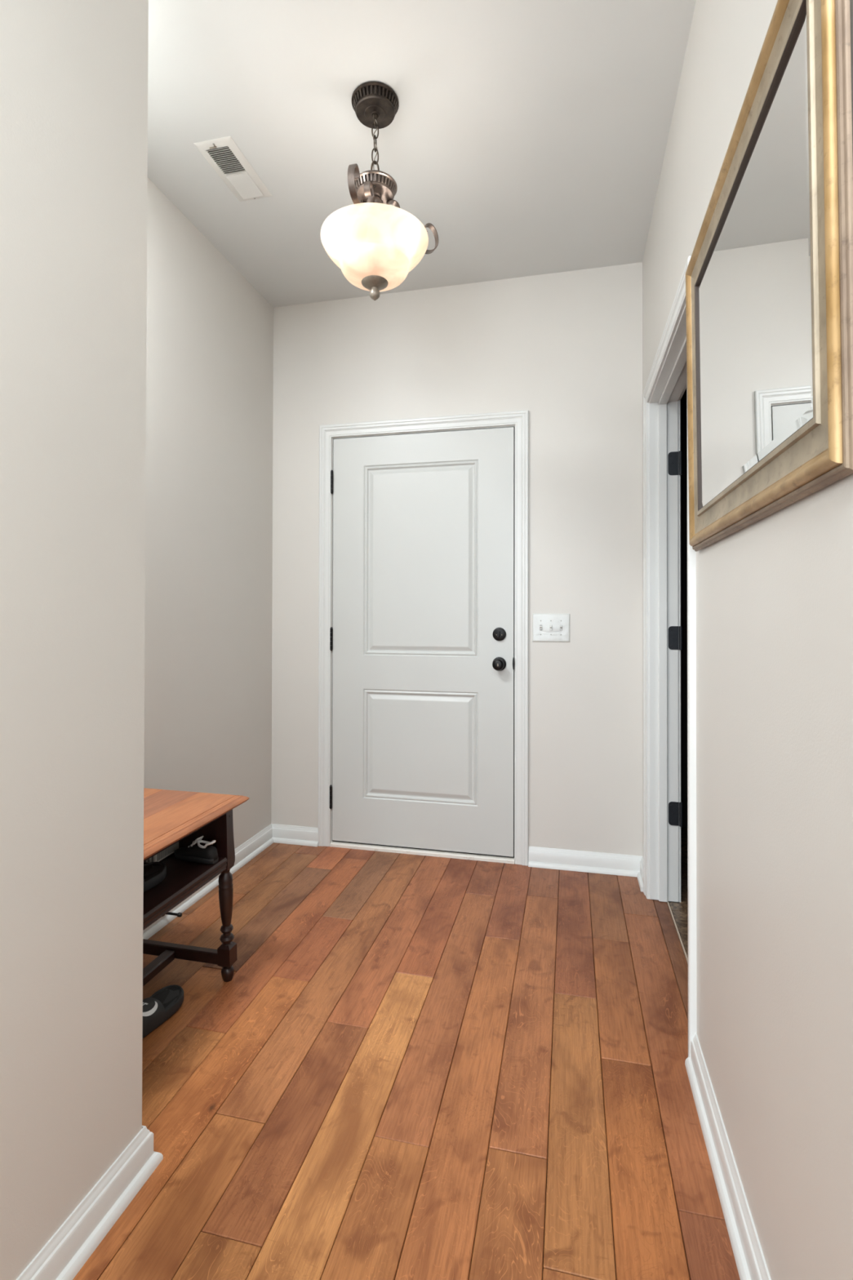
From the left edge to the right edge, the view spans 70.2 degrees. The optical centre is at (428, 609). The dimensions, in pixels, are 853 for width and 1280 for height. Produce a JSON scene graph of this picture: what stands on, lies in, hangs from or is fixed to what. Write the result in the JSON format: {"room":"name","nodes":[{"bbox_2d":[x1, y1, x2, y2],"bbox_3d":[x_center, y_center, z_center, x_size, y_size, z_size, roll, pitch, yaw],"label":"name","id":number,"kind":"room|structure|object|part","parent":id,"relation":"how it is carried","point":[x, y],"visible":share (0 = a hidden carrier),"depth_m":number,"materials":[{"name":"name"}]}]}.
{"room":"entryway","nodes":[
{"label":"entryway","id":0,"kind":"room"},
{"bbox_2d":[0,0,148,1279],"bbox_3d":[-0.854,-0.208,0.468,0.120,2.781,1.722,0,0,13],"label":"wall","id":1,"kind":"structure","parent":0,"point":[73,73],"depth_m":1.09,"materials":[{"name":"beige paint"}]},
{"bbox_2d":[16,1125,163,1279],"bbox_3d":[-0.848,1.129,0.495,0.176,0.085,1.700,0,0,13],"label":"baseboard","id":2,"kind":"structure","parent":1,"relation":"attached to","point":[62,1257],"depth_m":1.14,"materials":[{"name":"white wood"}]},
{"bbox_2d":[143,177,273,848],"bbox_3d":[-1.245,-0.200,1.516,0.100,2.782,3.387,0,0,13],"label":"wall","id":3,"kind":"structure","parent":0,"point":[210,331],"depth_m":2.59,"materials":[{"name":"beige paint"}]},
{"bbox_2d":[162,911,182,917],"bbox_3d":[-0.961,1.139,2.275,0.080,0.027,0.027,0,0,13],"label":"door stop","id":4,"kind":"object","parent":3,"relation":"attached to","point":[179,914],"visible":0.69,"depth_m":2.27,"materials":[{"name":"black metal"}]},
{"bbox_2d":[142,823,318,939],"bbox_3d":[-1.066,1.136,1.474,0.268,0.085,3.367,0,0,13],"label":"baseboard","id":5,"kind":"structure","parent":3,"relation":"attached to","point":[250,849],"depth_m":2.94,"materials":[{"name":"white wood"}]},
{"bbox_2d":[72,827,740,1279],"bbox_3d":[-0.455,1.200,0.250,5.400,0.060,6.900,0,0,13],"label":"floor","id":6,"kind":"structure","parent":0,"point":[407,1066],"depth_m":1.51,"materials":[{"name":"brown wood"}]},
{"bbox_2d":[142,984,183,1038],"bbox_3d":[-0.809,1.145,1.715,0.098,0.070,0.285,0,0,18],"label":"sandal","id":7,"kind":"object","parent":6,"relation":"on","point":[157,1008],"visible":0.42,"depth_m":1.74,"materials":[{"name":"black rubber"}]},
{"bbox_2d":[142,787,248,986],"bbox_3d":[-0.884,0.893,1.737,0.451,0.575,0.644,0,0,13],"label":"bench","id":8,"kind":"object","parent":6,"relation":"on","point":[171,817],"visible":0.32,"depth_m":1.89,"materials":[{"name":"brown wood"}]},
{"bbox_2d":[143,862,166,892],"bbox_3d":[-0.838,0.743,1.651,0.098,0.070,0.285,0,0,21],"label":"shoe","id":9,"kind":"object","parent":8,"relation":"on","point":[154,873],"visible":0.12,"depth_m":1.72,"materials":[{"name":"black rubber"}]},
{"bbox_2d":[143,841,178,862],"bbox_3d":[-0.886,0.731,1.936,0.129,0.098,0.121,0,0,13],"label":"box","id":10,"kind":"object","parent":8,"relation":"on","point":[161,855],"visible":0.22,"depth_m":1.90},
{"bbox_2d":[142,852,222,912],"bbox_3d":[-0.899,0.789,1.731,0.396,0.014,0.529,0,0,13],"label":"shelf","id":11,"kind":"object","parent":8,"relation":"attached to","point":[180,874],"depth_m":1.76,"materials":[{"name":"brown wood"}]},
{"bbox_3d":[-0.700,0.798,1.672,0.014,0.038,0.503,0,0,13],"label":"shelf rail","id":12,"kind":"part","parent":8,"relation":"part of","materials":[{"name":"brown wood"}]},
{"bbox_2d":[173,835,218,864],"bbox_3d":[-0.727,0.745,1.900,0.151,0.071,0.055,0,0,21],"label":"shoe","id":13,"kind":"object","parent":8,"relation":"on","point":[206,854],"visible":1,"depth_m":1.88,"materials":[{"name":"black rubber"}]},
{"bbox_3d":[-0.852,0.713,1.988,0.364,0.140,0.010,0,0,13],"label":"panel","id":14,"kind":"part","parent":8,"relation":"part of","materials":[{"name":"brown wood"}]},
{"bbox_3d":[-0.648,0.906,1.943,0.050,0.555,0.048,0,0,13],"label":"leg","id":15,"kind":"part","parent":8,"relation":"part of","materials":[{"name":"brown wood"}]},
{"bbox_2d":[666,901,688,964],"bbox_3d":[0.876,1.192,2.050,0.005,0.013,0.880,0,0,13],"label":"trim","id":16,"kind":"structure","parent":6,"relation":"on","point":[668,903],"depth_m":2.23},
{"bbox_2d":[147,0,696,307],"bbox_3d":[-1.381,-1.652,0.174,3.630,0.100,6.287,0,0,13],"label":"ceiling","id":17,"kind":"structure","parent":0,"point":[531,135],"depth_m":1.97,"materials":[{"name":"paint"}]},
{"bbox_2d":[193,136,272,201],"bbox_3d":[-0.698,-1.578,2.192,0.139,0.012,0.297,0,0,13],"label":"ceiling vent","id":18,"kind":"object","parent":17,"relation":"in","point":[223,154],"visible":1,"depth_m":2.17,"materials":[{"name":"white metal"}]},
{"bbox_2d":[320,80,438,300],"bbox_3d":[-0.183,-1.276,1.868,0.372,0.620,0.381,0,0,13],"label":"pendant lamp","id":19,"kind":"object","parent":17,"relation":"hanging from","point":[375,243],"visible":1,"depth_m":1.83,"materials":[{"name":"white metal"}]},
{"bbox_3d":[-0.196,-1.223,1.768,0.019,0.132,0.181,0,0,13],"label":"scroll arm","id":20,"kind":"part","parent":19,"relation":"part of","materials":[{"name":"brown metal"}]},
{"bbox_3d":[-0.168,-1.088,1.888,0.333,0.140,0.333,0,0,13],"label":"lamp shade","id":21,"kind":"part","parent":19,"relation":"part of","materials":[{"name":"white glass"}]},
{"bbox_3d":[-0.168,-1.155,1.889,0.072,0.267,0.072,0,0,13],"label":"stem","id":22,"kind":"part","parent":19,"relation":"part of","materials":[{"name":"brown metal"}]},
{"bbox_3d":[-0.166,-1.424,1.891,0.016,0.216,0.004,0,0,-21],"label":"lamp cord","id":23,"kind":"part","parent":19,"relation":"part of","materials":[{"name":"grey metal"}]},
{"bbox_3d":[-0.167,-1.308,1.890,0.138,0.042,0.138,0,0,13],"label":"fitter plate","id":24,"kind":"part","parent":19,"relation":"part of","materials":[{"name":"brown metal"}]},
{"bbox_3d":[-0.054,-1.222,1.942,0.181,0.132,0.019,0,-1,-25],"label":"scroll arm","id":25,"kind":"part","parent":19,"relation":"part of","materials":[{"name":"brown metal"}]},
{"bbox_2d":[271,262,643,856],"bbox_3d":[0.094,-0.185,3.000,2.036,2.782,0.110,0,0,13],"label":"wall","id":26,"kind":"structure","parent":0,"point":[565,348],"depth_m":2.84,"materials":[{"name":"beige paint"}]},
{"bbox_2d":[329,426,515,857],"bbox_3d":[-0.045,0.158,2.970,0.928,2.057,0.126,0,0,13],"label":"door","id":27,"kind":"structure","parent":26,"relation":"in","point":[422,633],"depth_m":2.97,"materials":[{"name":"white paint"}]},
{"bbox_3d":[-0.045,0.668,2.973,0.578,0.544,0.011,0,0,13],"label":"panel","id":28,"kind":"part","parent":27,"relation":"part of","materials":[{"name":"white paint"}]},
{"bbox_3d":[-0.043,-0.248,2.981,0.578,0.949,0.011,0,0,13],"label":"panel","id":29,"kind":"part","parent":27,"relation":"part of","materials":[{"name":"white paint"}]},
{"bbox_3d":[0.327,0.256,2.848,0.055,0.055,0.056,0,0,13],"label":"knob handle","id":30,"kind":"part","parent":27,"relation":"part of","materials":[{"name":"black metal"}]},
{"bbox_3d":[0.334,0.257,2.878,0.066,0.066,0.010,0,0,13],"label":"knob","id":31,"kind":"part","parent":27,"relation":"part of","materials":[{"name":"black metal"}]},
{"bbox_3d":[0.399,0.253,2.855,0.010,0.060,0.007,0,0,13],"label":"strike plate","id":32,"kind":"part","parent":27,"relation":"part of","materials":[{"name":"black"}]},
{"bbox_2d":[318,409,528,866],"bbox_3d":[-0.032,0.128,3.017,1.051,2.130,0.126,0,0,13],"label":"door frame","id":33,"kind":"structure","parent":26,"relation":"attached to","point":[520,419],"depth_m":2.93,"materials":[{"name":"white wood"}]},
{"bbox_2d":[532,613,569,641],"bbox_3d":[0.568,0.083,2.822,0.171,0.131,0.018,0,0,13],"label":"light switch","id":34,"kind":"object","parent":26,"relation":"attached to","point":[545,627],"visible":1,"depth_m":2.82,"materials":[{"name":"white plastic"}]},
{"bbox_2d":[528,846,643,892],"bbox_3d":[0.696,1.149,2.703,0.508,0.085,0.174,0,0,13],"label":"baseboard","id":35,"kind":"structure","parent":26,"relation":"attached to","point":[629,865],"depth_m":2.77,"materials":[{"name":"white wood"}]},
{"bbox_2d":[680,387,687,828],"bbox_3d":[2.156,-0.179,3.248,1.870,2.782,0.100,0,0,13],"label":"door","id":36,"kind":"structure","parent":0,"point":[684,398],"depth_m":3.37,"materials":[{"name":"paint"}]},
{"bbox_2d":[642,0,852,1279],"bbox_3d":[0.319,-0.211,-0.284,0.110,2.782,6.187,0,0,13],"label":"wall","id":37,"kind":"structure","parent":0,"point":[775,594],"depth_m":1.01,"materials":[{"name":"beige paint"}]},
{"bbox_2d":[643,255,696,1057],"bbox_3d":[0.865,0.131,2.062,0.147,2.112,1.014,0,0,13],"label":"door frame","id":38,"kind":"structure","parent":37,"relation":"attached to","point":[665,635],"depth_m":2.48,"materials":[{"name":"white wood"}]},
{"bbox_2d":[684,1033,771,1279],"bbox_3d":[0.149,1.121,-0.711,0.028,0.085,4.701,0,0,13],"label":"baseboard","id":39,"kind":"structure","parent":37,"relation":"attached to","point":[750,1261],"depth_m":1.22,"materials":[{"name":"white wood"}]},
{"bbox_2d":[685,0,852,551],"bbox_3d":[0.566,-0.512,1.116,0.029,0.721,0.886,0,0,13],"label":"wall mirror","id":40,"kind":"object","parent":37,"relation":"attached to","point":[769,273],"visible":1,"depth_m":0.89,"materials":[{"name":"gold wood"}]},
{"bbox_3d":[0.656,-0.509,1.485,0.021,0.644,0.049,0,0,13],"label":"frame rail","id":41,"kind":"part","parent":40,"relation":"part of","materials":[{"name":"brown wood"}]},
{"bbox_3d":[0.567,-0.810,1.118,0.013,0.049,0.808,0,0,13],"label":"frame rail","id":42,"kind":"part","parent":40,"relation":"part of","materials":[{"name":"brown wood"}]},
{"bbox_2d":[697,7,813,507],"bbox_3d":[0.570,-0.512,1.115,0.008,0.544,0.708,0,0,13],"label":"mirror glass","id":43,"kind":"object","parent":40,"relation":"on","point":[755,273],"depth_m":0.97,"materials":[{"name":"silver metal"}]},
{"bbox_3d":[0.573,-0.215,1.112,0.014,0.049,0.808,0,0,13],"label":"frame rail","id":44,"kind":"part","parent":40,"relation":"part of","materials":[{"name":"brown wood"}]},
{"bbox_3d":[0.484,-0.516,0.745,0.021,0.644,0.049,0,0,13],"label":"frame rail","id":45,"kind":"part","parent":40,"relation":"part of","materials":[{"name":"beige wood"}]}
]}

